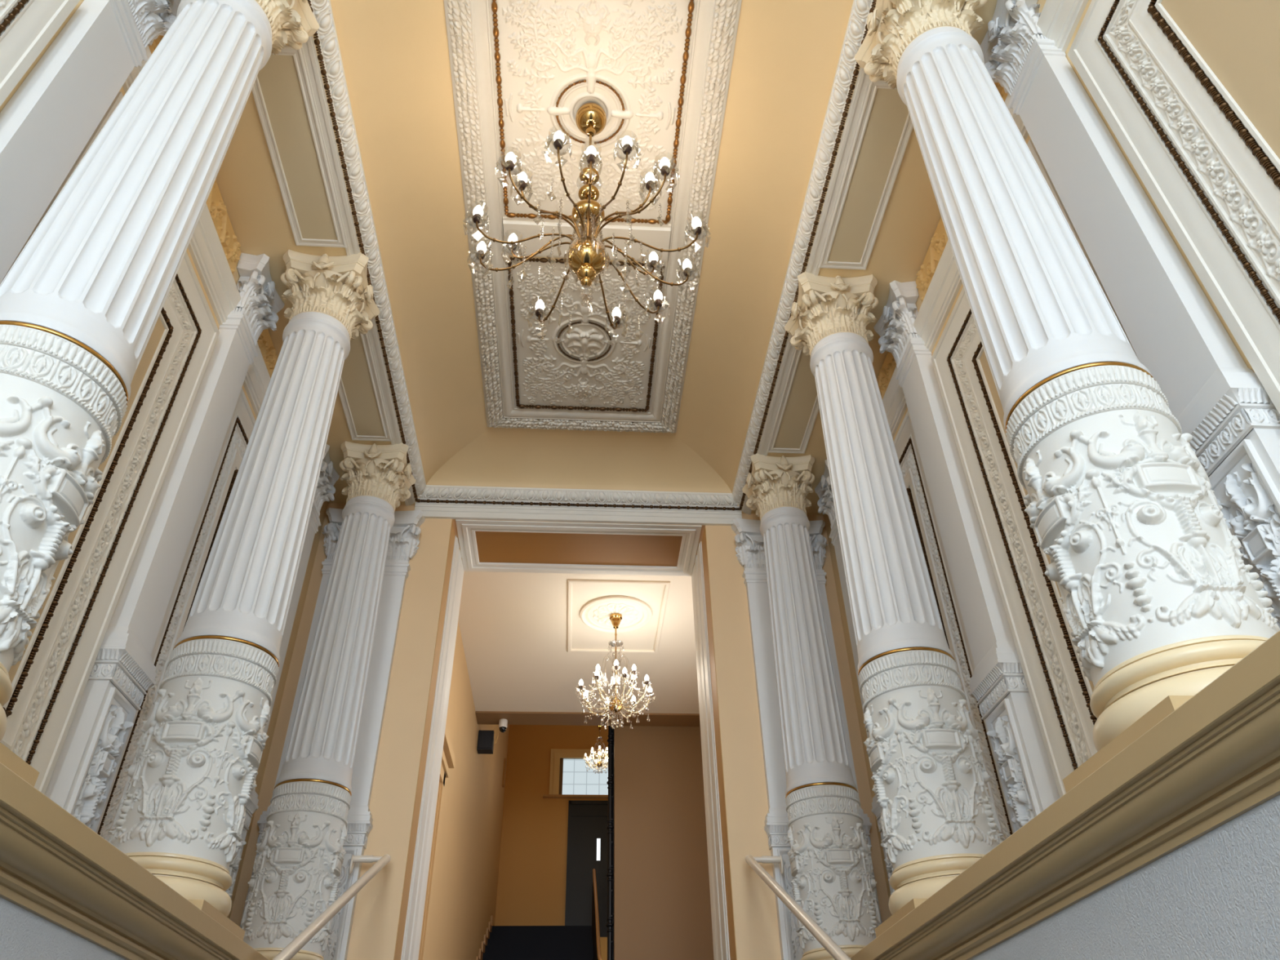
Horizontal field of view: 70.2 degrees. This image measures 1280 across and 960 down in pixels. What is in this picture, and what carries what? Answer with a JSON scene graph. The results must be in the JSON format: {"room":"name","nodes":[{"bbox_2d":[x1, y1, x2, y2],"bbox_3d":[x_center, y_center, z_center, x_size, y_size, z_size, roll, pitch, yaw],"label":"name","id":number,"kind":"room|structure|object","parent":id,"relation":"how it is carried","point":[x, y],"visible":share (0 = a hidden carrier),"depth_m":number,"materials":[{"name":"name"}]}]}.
{"room":"historic interior","nodes":[
{"label":"historic interior","id":0,"kind":"room"},
{"bbox_2d":[0,897,126,959],"bbox_3d":[-1.481,-4.279,-6.220,0.820,2.300,29.150,2,-37,-4],"label":"wall","id":1,"kind":"structure","parent":0,"point":[24,935],"depth_m":2.70,"materials":[{"name":"paint"}]},
{"bbox_2d":[0,762,268,959],"bbox_3d":[-1.429,-5.148,-5.551,0.960,0.210,29.150,2,-37,-4],"label":"trim","id":2,"kind":"structure","parent":1,"relation":"attached to","point":[54,867],"depth_m":2.82,"materials":[{"name":"beige wood"}]},
{"bbox_2d":[0,0,319,786],"bbox_3d":[-2.017,-0.991,3.554,0.612,4.255,0.612,2,-37,-4],"label":"fluted column","id":3,"kind":"structure","parent":2,"relation":"on","point":[82,303],"depth_m":3.15,"materials":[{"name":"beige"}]},
{"bbox_2d":[107,249,380,940],"bbox_3d":[-2.157,0.282,5.217,0.612,4.255,0.612,2,-37,-4],"label":"fluted column","id":4,"kind":"structure","parent":2,"relation":"on","point":[180,816],"depth_m":4.63,"materials":[{"name":"beige"}]},
{"bbox_2d":[240,440,415,959],"bbox_3d":[-2.294,1.528,6.846,0.612,4.255,0.612,2,-37,-4],"label":"fluted column","id":5,"kind":"structure","parent":2,"relation":"on","point":[299,860],"depth_m":6.44,"materials":[{"name":"beige paint"}]},
{"bbox_2d":[271,853,391,959],"bbox_3d":[-1.798,2.312,4.615,0.270,1.756,3.642,2,-37,-4],"label":"stair handrail","id":6,"kind":"object","parent":1,"relation":"attached to","point":[300,940],"visible":1,"depth_m":5.15,"materials":[{"name":"beige wood"}]},
{"bbox_2d":[0,0,328,919],"bbox_3d":[-2.762,0.281,4.002,0.200,7.500,9.050,2,-37,-4],"label":"wall","id":7,"kind":"structure","parent":0,"point":[261,769],"depth_m":7.11,"materials":[{"name":"beige paint"}]},
{"bbox_2d":[0,0,79,106],"bbox_3d":[-2.489,-1.440,2.546,0.062,3.180,1.630,2,-37,-4],"label":"wall panel","id":8,"kind":"object","parent":7,"relation":"attached to","point":[27,27],"visible":1,"depth_m":3.75,"materials":[{"name":"white paint"}]},
{"bbox_2d":[0,0,181,283],"bbox_3d":[-2.490,-1.002,3.523,0.206,4.250,0.490,2,-37,-4],"label":"pilaster","id":9,"kind":"object","parent":7,"relation":"attached to","point":[48,122],"visible":0.91,"depth_m":3.95,"materials":[{"name":"white paint"}]},
{"bbox_2d":[0,91,219,795],"bbox_3d":[-2.629,-0.172,4.202,0.062,3.180,1.630,2,-37,-4],"label":"wall panel","id":10,"kind":"object","parent":7,"relation":"attached to","point":[50,680],"visible":0.48,"depth_m":4.55,"materials":[{"name":"white paint"}]},
{"bbox_2d":[44,253,284,832],"bbox_3d":[-2.630,0.270,5.186,0.206,4.250,0.490,2,-37,-4],"label":"pilaster","id":11,"kind":"object","parent":7,"relation":"attached to","point":[81,781],"visible":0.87,"depth_m":4.93,"materials":[{"name":"white"}]},
{"bbox_2d":[96,387,255,840],"bbox_3d":[-2.767,1.086,5.846,0.062,3.180,1.589,2,-37,-4],"label":"wall panel","id":12,"kind":"object","parent":7,"relation":"attached to","point":[242,421],"visible":0.23,"depth_m":5.52,"materials":[{"name":"white paint"}]},
{"bbox_2d":[148,35,241,274],"bbox_3d":[-2.673,-1.897,5.519,0.047,0.380,1.600,2,-37,-4],"label":"frieze","id":13,"kind":"object","parent":7,"relation":"attached to","point":[217,209],"visible":0.3,"depth_m":5.91,"materials":[{"name":"brown metal"}]},
{"bbox_2d":[257,328,277,378],"bbox_3d":[-2.811,-0.639,7.163,0.047,0.380,1.557,2,-37,-4],"label":"frieze","id":14,"kind":"object","parent":7,"relation":"attached to","point":[268,350],"visible":0.2,"depth_m":6.82,"materials":[{"name":"brown metal"}]},
{"bbox_2d":[225,444,339,901],"bbox_3d":[-2.766,1.517,6.815,0.206,4.250,0.490,2,-37,-4],"label":"pilaster","id":15,"kind":"object","parent":7,"relation":"attached to","point":[328,476],"visible":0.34,"depth_m":7.42,"materials":[{"name":"white paint"}]},
{"bbox_2d":[215,35,418,505],"bbox_3d":[-2.314,-2.276,5.460,0.935,0.120,8.200,2,-37,-4],"label":"ceiling","id":16,"kind":"structure","parent":0,"point":[246,180],"depth_m":6.04,"materials":[{"name":"beige paint"}]},
{"bbox_2d":[251,45,346,248],"bbox_3d":[-2.134,-2.026,5.681,0.345,0.019,1.400,2,-37,-4],"label":"coffer","id":17,"kind":"object","parent":16,"relation":"attached to","point":[281,90],"visible":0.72,"depth_m":5.65,"materials":[{"name":"beige paint"}]},
{"bbox_2d":[337,332,391,441],"bbox_3d":[-2.272,-0.768,7.325,0.345,0.019,1.400,2,-37,-4],"label":"coffer","id":18,"kind":"object","parent":16,"relation":"attached to","point":[358,390],"visible":0.57,"depth_m":7.44,"materials":[{"name":"beige paint"}]},
{"bbox_2d":[424,620,509,959],"bbox_3d":[-2.514,4.651,13.438,0.200,8.000,11.130,2,-37,-4],"label":"wall","id":19,"kind":"structure","parent":0,"point":[464,892],"depth_m":12.16,"materials":[{"name":"beige paint"}]},
{"bbox_2d":[417,723,455,959],"bbox_3d":[-2.026,3.769,8.613,0.120,2.830,1.390,2,-37,-4],"label":"door","id":20,"kind":"structure","parent":19,"relation":"in","point":[448,758],"depth_m":9.30,"materials":[{"name":"beige wood"}]},
{"bbox_2d":[441,723,455,777],"bbox_3d":[-2.047,2.736,9.402,0.120,0.230,1.390,2,-37,-4],"label":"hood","id":21,"kind":"object","parent":20,"relation":"attached to","point":[448,758],"depth_m":9.61,"materials":[{"name":"beige"}]},
{"bbox_2d":[475,915,493,959],"bbox_3d":[-2.486,7.434,13.607,0.030,2.738,5.810,2,-37,-4],"label":"baseboard","id":22,"kind":"structure","parent":19,"relation":"attached to","point":[486,935],"depth_m":15.27,"materials":[{"name":"brown wood"}]},
{"bbox_2d":[477,728,499,754],"bbox_3d":[-2.234,3.857,13.453,0.306,0.311,0.227,2,-37,-4],"label":"loudspeaker","id":23,"kind":"object","parent":19,"relation":"attached to","point":[486,740],"visible":0.99,"depth_m":13.38,"materials":[{"name":"black plastic"}]},
{"bbox_2d":[502,758,506,787],"bbox_3d":[-2.735,5.889,18.308,0.040,0.550,0.120,2,-37,-4],"label":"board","id":24,"kind":"object","parent":19,"relation":"attached to","point":[504,759],"visible":1,"depth_m":18.27,"materials":[{"name":"brown wood"}]},
{"bbox_2d":[494,724,608,959],"bbox_3d":[-0.918,7.046,18.636,3.770,5.450,0.200,2,-37,-4],"label":"wall","id":25,"kind":"structure","parent":0,"point":[532,874],"depth_m":18.39,"materials":[{"name":"orange paint"}]},
{"bbox_2d":[542,748,608,798],"bbox_3d":[-1.148,6.148,19.102,1.720,1.030,0.120,2,-37,-4],"label":"window","id":26,"kind":"structure","parent":25,"relation":"in","point":[571,776],"depth_m":19.09,"materials":[{"name":"clear glass"}]},
{"bbox_2d":[564,800,608,937],"bbox_3d":[-0.995,7.640,18.011,0.910,2.550,0.060,2,-37,-4],"label":"door","id":27,"kind":"structure","parent":25,"relation":"in","point":[587,833],"depth_m":18.06,"materials":[{"name":"black wood"}]},
{"bbox_2d":[230,435,891,959],"bbox_3d":[-0.560,2.827,7.394,4.760,7.500,0.920,2,-37,-4],"label":"wall","id":28,"kind":"structure","parent":0,"point":[374,931],"depth_m":7.35,"materials":[{"name":"beige paint"}]},
{"bbox_2d":[240,507,425,959],"bbox_3d":[-2.430,1.930,7.240,0.890,4.100,0.156,2,-37,-4],"label":"pilaster","id":29,"kind":"object","parent":28,"relation":"attached to","point":[404,536],"visible":0.27,"depth_m":7.44,"materials":[{"name":"white paint"}]},
{"bbox_2d":[300,0,426,506],"bbox_3d":[-1.868,-2.264,5.492,0.205,0.146,8.205,2,-37,-4],"label":"crown molding","id":30,"kind":"structure","parent":28,"relation":"attached to","point":[333,72],"depth_m":6.02,"materials":[{"name":"white paint"}]},
{"bbox_2d":[393,520,463,959],"bbox_3d":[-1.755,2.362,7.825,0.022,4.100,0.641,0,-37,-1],"label":"trim","id":31,"kind":"structure","parent":28,"relation":"attached to","point":[415,907],"depth_m":7.70,"materials":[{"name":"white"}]},
{"bbox_2d":[414,484,742,525],"bbox_3d":[-0.570,0.243,8.695,3.120,0.284,0.149,2,-37,-4],"label":"crown molding","id":32,"kind":"structure","parent":28,"relation":"attached to","point":[447,502],"depth_m":8.70,"materials":[{"name":"white"}]},
{"bbox_2d":[455,519,702,576],"bbox_3d":[-0.603,0.691,9.025,2.340,0.028,0.910,2,-37,-4],"label":"coffer","id":33,"kind":"object","parent":28,"relation":"attached to","point":[486,545],"visible":1,"depth_m":9.01,"materials":[{"name":"white paint"}]},
{"bbox_2d":[691,526,737,959],"bbox_3d":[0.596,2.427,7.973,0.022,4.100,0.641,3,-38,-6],"label":"trim","id":34,"kind":"structure","parent":28,"relation":"attached to","point":[713,818],"depth_m":7.84,"materials":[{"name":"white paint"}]},
{"bbox_2d":[732,0,876,514],"bbox_3d":[1.254,-2.178,5.688,0.205,0.146,8.205,2,-37,-4],"label":"crown molding","id":35,"kind":"structure","parent":28,"relation":"attached to","point":[837,106],"depth_m":6.14,"materials":[{"name":"white paint"}]},
{"bbox_2d":[731,518,881,959],"bbox_3d":[1.361,2.034,7.479,0.890,4.100,0.156,2,-37,-4],"label":"pilaster","id":36,"kind":"object","parent":28,"relation":"attached to","point":[748,539],"visible":0.28,"depth_m":7.65,"materials":[{"name":"white paint"}]},
{"bbox_2d":[457,571,699,713],"bbox_3d":[-0.566,2.757,14.925,3.770,3.150,10.930,2,-37,-4],"label":"ceiling","id":37,"kind":"structure","parent":0,"point":[513,625],"depth_m":11.44,"materials":[{"name":"beige paint"}]},
{"bbox_2d":[583,725,608,769],"bbox_3d":[-0.722,3.926,16.497,0.529,2.793,0.530,25,-44,-30],"label":"crystal chandelier","id":38,"kind":"object","parent":37,"relation":"hanging from","point":[598,763],"visible":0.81,"depth_m":15.77,"materials":[{"name":"glass"}]},
{"bbox_2d":[579,595,652,632],"bbox_3d":[-0.284,1.601,10.791,0.860,0.041,0.860,2,-37,-4],"label":"rosette","id":39,"kind":"object","parent":37,"relation":"attached to","point":[595,614],"visible":0.94,"depth_m":10.75,"materials":[{"name":"beige"}]},
{"bbox_2d":[576,613,654,719],"bbox_3d":[-0.275,2.155,10.368,0.853,1.360,0.854,25,-44,-30],"label":"crystal chandelier","id":40,"kind":"object","parent":39,"relation":"hanging from","point":[615,705],"visible":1,"depth_m":10.15,"materials":[{"name":"gold metal"}]},
{"bbox_2d":[590,600,644,626],"bbox_3d":[-0.284,1.604,10.789,0.620,0.022,0.620,2,-37,-4],"label":"ceiling medallion","id":41,"kind":"object","parent":39,"relation":"on","point":[632,612],"depth_m":10.73,"materials":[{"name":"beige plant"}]},
{"bbox_2d":[567,579,670,653],"bbox_3d":[-0.291,1.662,10.883,1.150,0.025,1.740,2,-37,-4],"label":"trim","id":42,"kind":"structure","parent":37,"relation":"attached to","point":[666,584],"depth_m":10.69,"materials":[{"name":"beige paint"}]},
{"bbox_2d":[475,711,700,726],"bbox_3d":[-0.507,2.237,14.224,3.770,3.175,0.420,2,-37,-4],"label":"beam","id":43,"kind":"structure","parent":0,"point":[492,717],"depth_m":13.22,"materials":[{"name":"brown paint"}]},
{"bbox_2d":[498,718,507,732],"bbox_3d":[-1.980,3.559,13.151,0.124,0.180,0.124,2,-37,-4],"label":"ceiling camera","id":44,"kind":"object","parent":43,"relation":"attached to","point":[503,723],"visible":1,"depth_m":13.11,"materials":[{"name":"white plastic"}]},
{"bbox_2d":[329,0,853,493],"bbox_3d":[-0.304,-2.457,5.641,2.924,0.298,8.000,2,-37,-4],"label":"ceiling","id":45,"kind":"structure","parent":0,"point":[395,57],"depth_m":6.58,"materials":[{"name":"beige paint"}]},
{"bbox_2d":[506,257,664,412],"bbox_3d":[-0.453,-1.126,7.431,1.181,0.057,1.667,2,-37,-4],"label":"ceiling panel","id":46,"kind":"structure","parent":45,"relation":"attached to","point":[571,358],"depth_m":7.40,"materials":[{"name":"beige paint"}]},
{"bbox_2d":[443,0,742,433],"bbox_3d":[-0.386,-1.740,6.633,1.726,0.091,4.237,2,-37,-4],"label":"trim","id":47,"kind":"structure","parent":45,"relation":"attached to","point":[712,41],"depth_m":6.50,"materials":[{"name":"beige paint"}]},
{"bbox_2d":[491,0,693,224],"bbox_3d":[-0.319,-2.352,5.835,1.181,0.049,1.662,2,-37,-4],"label":"ceiling panel","id":48,"kind":"structure","parent":45,"relation":"attached to","point":[628,58],"depth_m":5.73,"materials":[{"name":"beige paint"}]},
{"bbox_2d":[465,102,709,329],"bbox_3d":[-0.297,-1.631,5.281,1.343,1.802,1.311,2,-37,-4],"label":"chandelier","id":49,"kind":"object","parent":48,"relation":"hanging from","point":[587,258],"visible":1,"depth_m":5.01,"materials":[{"name":"gold metal"}]},
{"bbox_2d":[472,213,481,223],"bbox_3d":[-0.881,-1.409,4.921,0.052,0.051,0.051,8,-38,-12],"label":"bulb socket","id":50,"kind":"object","parent":49,"relation":"attached to","point":[477,217],"depth_m":4.91,"materials":[{"name":"brown"}]},
{"bbox_2d":[475,249,485,259],"bbox_3d":[-0.895,-1.261,5.114,0.052,0.051,0.051,-6,-38,6],"label":"bulb socket","id":51,"kind":"object","parent":49,"relation":"attached to","point":[480,254],"depth_m":5.10,"materials":[{"name":"brown"}]},
{"bbox_2d":[504,160,515,171],"bbox_3d":[-0.669,-1.608,4.666,0.051,0.051,0.052,-26,-44,29],"label":"bulb socket","id":52,"kind":"object","parent":49,"relation":"attached to","point":[509,165],"depth_m":4.65,"materials":[{"name":"brown metal"}]},
{"bbox_2d":[507,243,516,251],"bbox_3d":[-0.730,-1.329,5.195,0.052,0.051,0.051,-9,-38,11],"label":"bulb socket","id":53,"kind":"object","parent":49,"relation":"attached to","point":[511,247],"depth_m":5.18,"materials":[{"name":"brown"}]},
{"bbox_2d":[516,179,526,190],"bbox_3d":[-0.634,-1.575,4.875,0.052,0.051,0.051,27,-46,-32],"label":"bulb socket","id":54,"kind":"object","parent":49,"relation":"attached to","point":[522,184],"depth_m":4.86,"materials":[{"name":"brown metal"}]},
{"bbox_2d":[535,307,543,317],"bbox_3d":[-0.604,-1.000,5.465,0.051,0.051,0.052,19,-42,-25],"label":"bulb socket","id":55,"kind":"object","parent":49,"relation":"attached to","point":[540,311],"depth_m":5.45,"materials":[{"name":"brown metal"}]},
{"bbox_2d":[553,138,563,150],"bbox_3d":[-0.410,-1.683,4.574,0.051,0.051,0.052,-8,-38,8],"label":"bulb socket","id":56,"kind":"object","parent":49,"relation":"attached to","point":[558,143],"depth_m":4.56,"materials":[{"name":"brown metal"}]},
{"bbox_2d":[586,153,595,164],"bbox_3d":[-0.256,-1.674,4.756,0.051,0.051,0.052,2,-37,-4],"label":"bulb socket","id":57,"kind":"object","parent":49,"relation":"attached to","point":[591,157],"depth_m":4.74,"materials":[{"name":"brown metal"}]},
{"bbox_2d":[612,315,620,324],"bbox_3d":[-0.142,-0.965,5.523,0.051,0.051,0.052,-9,-38,11],"label":"bulb socket","id":58,"kind":"object","parent":49,"relation":"attached to","point":[616,319],"depth_m":5.51,"materials":[{"name":"brown metal"}]},
{"bbox_2d":[622,143,631,155],"bbox_3d":[-0.065,-1.669,4.603,0.051,0.051,0.052,13,-40,-18],"label":"bulb socket","id":59,"kind":"object","parent":49,"relation":"attached to","point":[627,148],"depth_m":4.59,"materials":[{"name":"brown metal"}]},
{"bbox_2d":[645,179,654,191],"bbox_3d":[0.055,-1.578,4.889,0.052,0.051,0.051,-27,-44,30],"label":"bulb socket","id":60,"kind":"object","parent":49,"relation":"attached to","point":[650,184],"depth_m":4.88,"materials":[{"name":"brown"}]},
{"bbox_2d":[648,259,657,269],"bbox_3d":[0.080,-1.254,5.315,0.052,0.051,0.051,21,-43,-27],"label":"bulb socket","id":61,"kind":"object","parent":49,"relation":"attached to","point":[653,264],"depth_m":5.30,"materials":[{"name":"brown metal"}]},
{"bbox_2d":[653,298,662,307],"bbox_3d":[0.110,-1.048,5.420,0.051,0.051,0.052,-29,-45,31],"label":"bulb socket","id":62,"kind":"object","parent":49,"relation":"attached to","point":[658,303],"depth_m":5.40,"materials":[{"name":"brown metal"}]},
{"bbox_2d":[660,164,670,176],"bbox_3d":[0.131,-1.594,4.706,0.051,0.051,0.052,30,-47,-34],"label":"bulb socket","id":63,"kind":"object","parent":49,"relation":"attached to","point":[664,169],"depth_m":4.69,"materials":[{"name":"brown metal"}]},
{"bbox_2d":[683,266,692,276],"bbox_3d":[0.275,-1.192,5.237,0.052,0.051,0.051,13,-40,-18],"label":"bulb socket","id":64,"kind":"object","parent":49,"relation":"attached to","point":[687,271],"depth_m":5.22,"materials":[{"name":"brown metal"}]},
{"bbox_2d":[692,225,702,235],"bbox_3d":[0.315,-1.369,5.005,0.052,0.051,0.051,-4,-37,4],"label":"bulb socket","id":65,"kind":"object","parent":49,"relation":"attached to","point":[697,229],"depth_m":4.99,"materials":[{"name":"brown"}]},
{"bbox_2d":[613,725,714,959],"bbox_3d":[0.510,4.266,13.138,1.765,7.450,0.175,2,-37,-4],"label":"wall","id":66,"kind":"structure","parent":0,"point":[662,905],"depth_m":12.43,"materials":[{"name":"brown paint"}]},
{"bbox_2d":[738,0,997,515],"bbox_3d":[1.701,-2.165,5.713,0.935,0.120,8.200,2,-37,-4],"label":"ceiling","id":67,"kind":"structure","parent":0,"point":[912,216],"depth_m":6.30,"materials":[{"name":"beige paint"}]},
{"bbox_2d":[766,348,819,453],"bbox_3d":[1.343,-0.668,7.553,0.345,0.019,1.400,2,-37,-4],"label":"coffer","id":68,"kind":"object","parent":67,"relation":"attached to","point":[798,409],"visible":0.56,"depth_m":7.67,"materials":[{"name":"beige paint"}]},
{"bbox_2d":[818,79,913,270],"bbox_3d":[1.481,-1.926,5.909,0.345,0.019,1.400,2,-37,-4],"label":"coffer","id":69,"kind":"object","parent":67,"relation":"attached to","point":[885,127],"visible":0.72,"depth_m":5.88,"materials":[{"name":"white paint"}]},
{"bbox_2d":[823,0,1254,915],"bbox_3d":[2.187,0.418,4.313,0.200,7.500,9.050,2,-37,-4],"label":"wall","id":70,"kind":"structure","parent":0,"point":[842,611],"depth_m":6.68,"materials":[{"name":"beige paint"}]},
{"bbox_2d":[814,459,894,894],"bbox_3d":[1.771,1.642,7.101,0.206,4.250,0.490,2,-37,-4],"label":"pilaster","id":71,"kind":"object","parent":70,"relation":"attached to","point":[824,489],"visible":0.27,"depth_m":7.87,"materials":[{"name":"white paint"}]},
{"bbox_2d":[876,351,896,399],"bbox_3d":[1.889,-0.509,7.458,0.047,0.380,1.557,2,-37,-4],"label":"frieze","id":72,"kind":"object","parent":70,"relation":"attached to","point":[889,365],"visible":0.19,"depth_m":7.13,"materials":[{"name":"brown metal"}]},
{"bbox_2d":[893,410,1013,841],"bbox_3d":[1.916,1.215,6.141,0.062,3.180,1.589,2,-37,-4],"label":"wall panel","id":73,"kind":"object","parent":70,"relation":"attached to","point":[904,442],"visible":0.22,"depth_m":5.83,"materials":[{"name":"white paint"}]},
{"bbox_2d":[915,82,1008,302],"bbox_3d":[2.028,-1.768,5.814,0.047,0.380,1.600,2,-37,-4],"label":"frieze","id":74,"kind":"object","parent":70,"relation":"attached to","point":[939,241],"visible":0.2,"depth_m":6.21,"materials":[{"name":"brown"}]},
{"bbox_2d":[873,280,1059,832],"bbox_3d":[1.908,0.396,5.471,0.206,4.250,0.490,2,-37,-4],"label":"pilaster","id":75,"kind":"object","parent":70,"relation":"attached to","point":[1028,785],"visible":0.84,"depth_m":5.24,"materials":[{"name":"white"}]},
{"bbox_2d":[930,139,1138,797],"bbox_3d":[2.054,-0.043,4.497,0.062,3.180,1.630,2,-37,-4],"label":"wall panel","id":76,"kind":"object","parent":70,"relation":"attached to","point":[1060,691],"visible":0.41,"depth_m":4.87,"materials":[{"name":"white paint"}]},
{"bbox_2d":[980,0,1279,628],"bbox_3d":[2.048,-0.877,3.808,0.206,4.250,0.490,2,-37,-4],"label":"pilaster","id":77,"kind":"object","parent":70,"relation":"attached to","point":[1169,322],"visible":0.84,"depth_m":3.66,"materials":[{"name":"white paint"}]},
{"bbox_2d":[1067,0,1279,413],"bbox_3d":[2.194,-1.311,2.841,0.062,3.180,1.630,2,-37,-4],"label":"wall panel","id":78,"kind":"object","parent":70,"relation":"attached to","point":[1188,90],"visible":1,"depth_m":3.45,"materials":[{"name":"white"}]},
{"bbox_2d":[969,794,1279,959],"bbox_3d":[2.449,-4.171,-5.973,0.820,2.300,29.150,2,-37,-4],"label":"wall","id":79,"kind":"structure","parent":0,"point":[1215,896],"depth_m":2.28,"materials":[{"name":"paint"}]},
{"bbox_2d":[745,854,851,959],"bbox_3d":[1.044,2.390,4.794,0.270,1.756,3.642,2,-37,-4],"label":"stair handrail","id":80,"kind":"object","parent":79,"relation":"attached to","point":[831,947],"visible":1,"depth_m":5.29,"materials":[{"name":"beige"}]},
{"bbox_2d":[849,630,1279,959],"bbox_3d":[2.362,-5.043,-5.313,0.960,0.210,29.150,2,-37,-4],"label":"trim","id":81,"kind":"structure","parent":79,"relation":"attached to","point":[1214,759],"depth_m":2.41,"materials":[{"name":"beige wood"}]},
{"bbox_2d":[742,453,880,959],"bbox_3d":[1.298,1.627,7.072,0.612,4.255,0.612,2,-37,-4],"label":"fluted column","id":82,"kind":"structure","parent":81,"relation":"on","point":[833,882],"depth_m":6.67,"materials":[{"name":"beige paint"}]},
{"bbox_2d":[784,271,1003,937],"bbox_3d":[1.435,0.381,5.443,0.612,4.255,0.612,2,-37,-4],"label":"fluted column","id":83,"kind":"structure","parent":81,"relation":"on","point":[939,818],"depth_m":4.87,"materials":[{"name":"beige"}]},
{"bbox_2d":[854,0,1279,792],"bbox_3d":[1.575,-0.892,3.780,0.612,4.255,0.612,2,-37,-4],"label":"fluted column","id":84,"kind":"structure","parent":81,"relation":"on","point":[1160,598],"depth_m":3.02,"materials":[{"name":"beige"}]},
{"bbox_3d":[-0.235,5.497,8.469,3.770,0.150,5.880,2,-37,-4],"label":"floor","id":85,"kind":"structure","parent":0,"visible":0},
{"bbox_2d":[482,925,593,959],"bbox_3d":[-1.593,7.796,13.840,1.859,2.740,6.399,2,-37,-4],"label":"flight","id":86,"kind":"object","parent":85,"relation":"on","point":[504,942],"visible":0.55,"depth_m":15.58,"materials":[{"name":"black carpet"}]},
{"bbox_2d":[591,882,598,959],"bbox_3d":[-0.665,7.147,13.708,0.024,3.256,5.064,2,-37,-4],"label":"balustrade","id":87,"kind":"object","parent":86,"relation":"on","point":[593,920],"visible":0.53,"depth_m":14.90,"materials":[{"name":"brown wood"}]},
{"bbox_2d":[592,868,602,959],"bbox_3d":[-0.650,6.643,13.617,0.060,2.756,4.702,2,-37,-4],"label":"stair rail","id":88,"kind":"object","parent":87,"relation":"attached to","point":[597,917],"visible":1,"depth_m":13.47,"materials":[{"name":"brown wood"}]},
{"bbox_2d":[605,725,613,959],"bbox_3d":[-0.421,4.399,12.917,0.098,7.000,0.098,-29,-45,31],"label":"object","id":89,"kind":"object","parent":85,"relation":"on","point":[610,925],"visible":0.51,"depth_m":12.40,"materials":[{"name":"black metal"}]},
{"bbox_3d":[-1.761,-8.831,-7.903,0.200,7.500,21.000,2,-37,-4],"label":"wall","id":90,"kind":"structure","parent":0,"visible":0},
{"bbox_2d":[122,44,270,417],"bbox_3d":[-1.899,-6.775,-4.345,0.085,3.855,29.150,2,-37,-4],"label":"trim","id":91,"kind":"structure","parent":90,"relation":"attached to","point":[205,247],"depth_m":5.78,"materials":[{"name":"white paint"}]},
{"bbox_3d":[3.187,-8.694,-7.592,0.200,7.500,21.000,2,-37,-4],"label":"wall","id":92,"kind":"structure","parent":0,"visible":0},
{"bbox_2d":[882,0,1088,438],"bbox_3d":[2.765,-6.646,-4.052,0.085,3.855,29.150,2,-37,-4],"label":"trim","id":93,"kind":"structure","parent":92,"relation":"attached to","point":[1058,20],"depth_m":5.91,"materials":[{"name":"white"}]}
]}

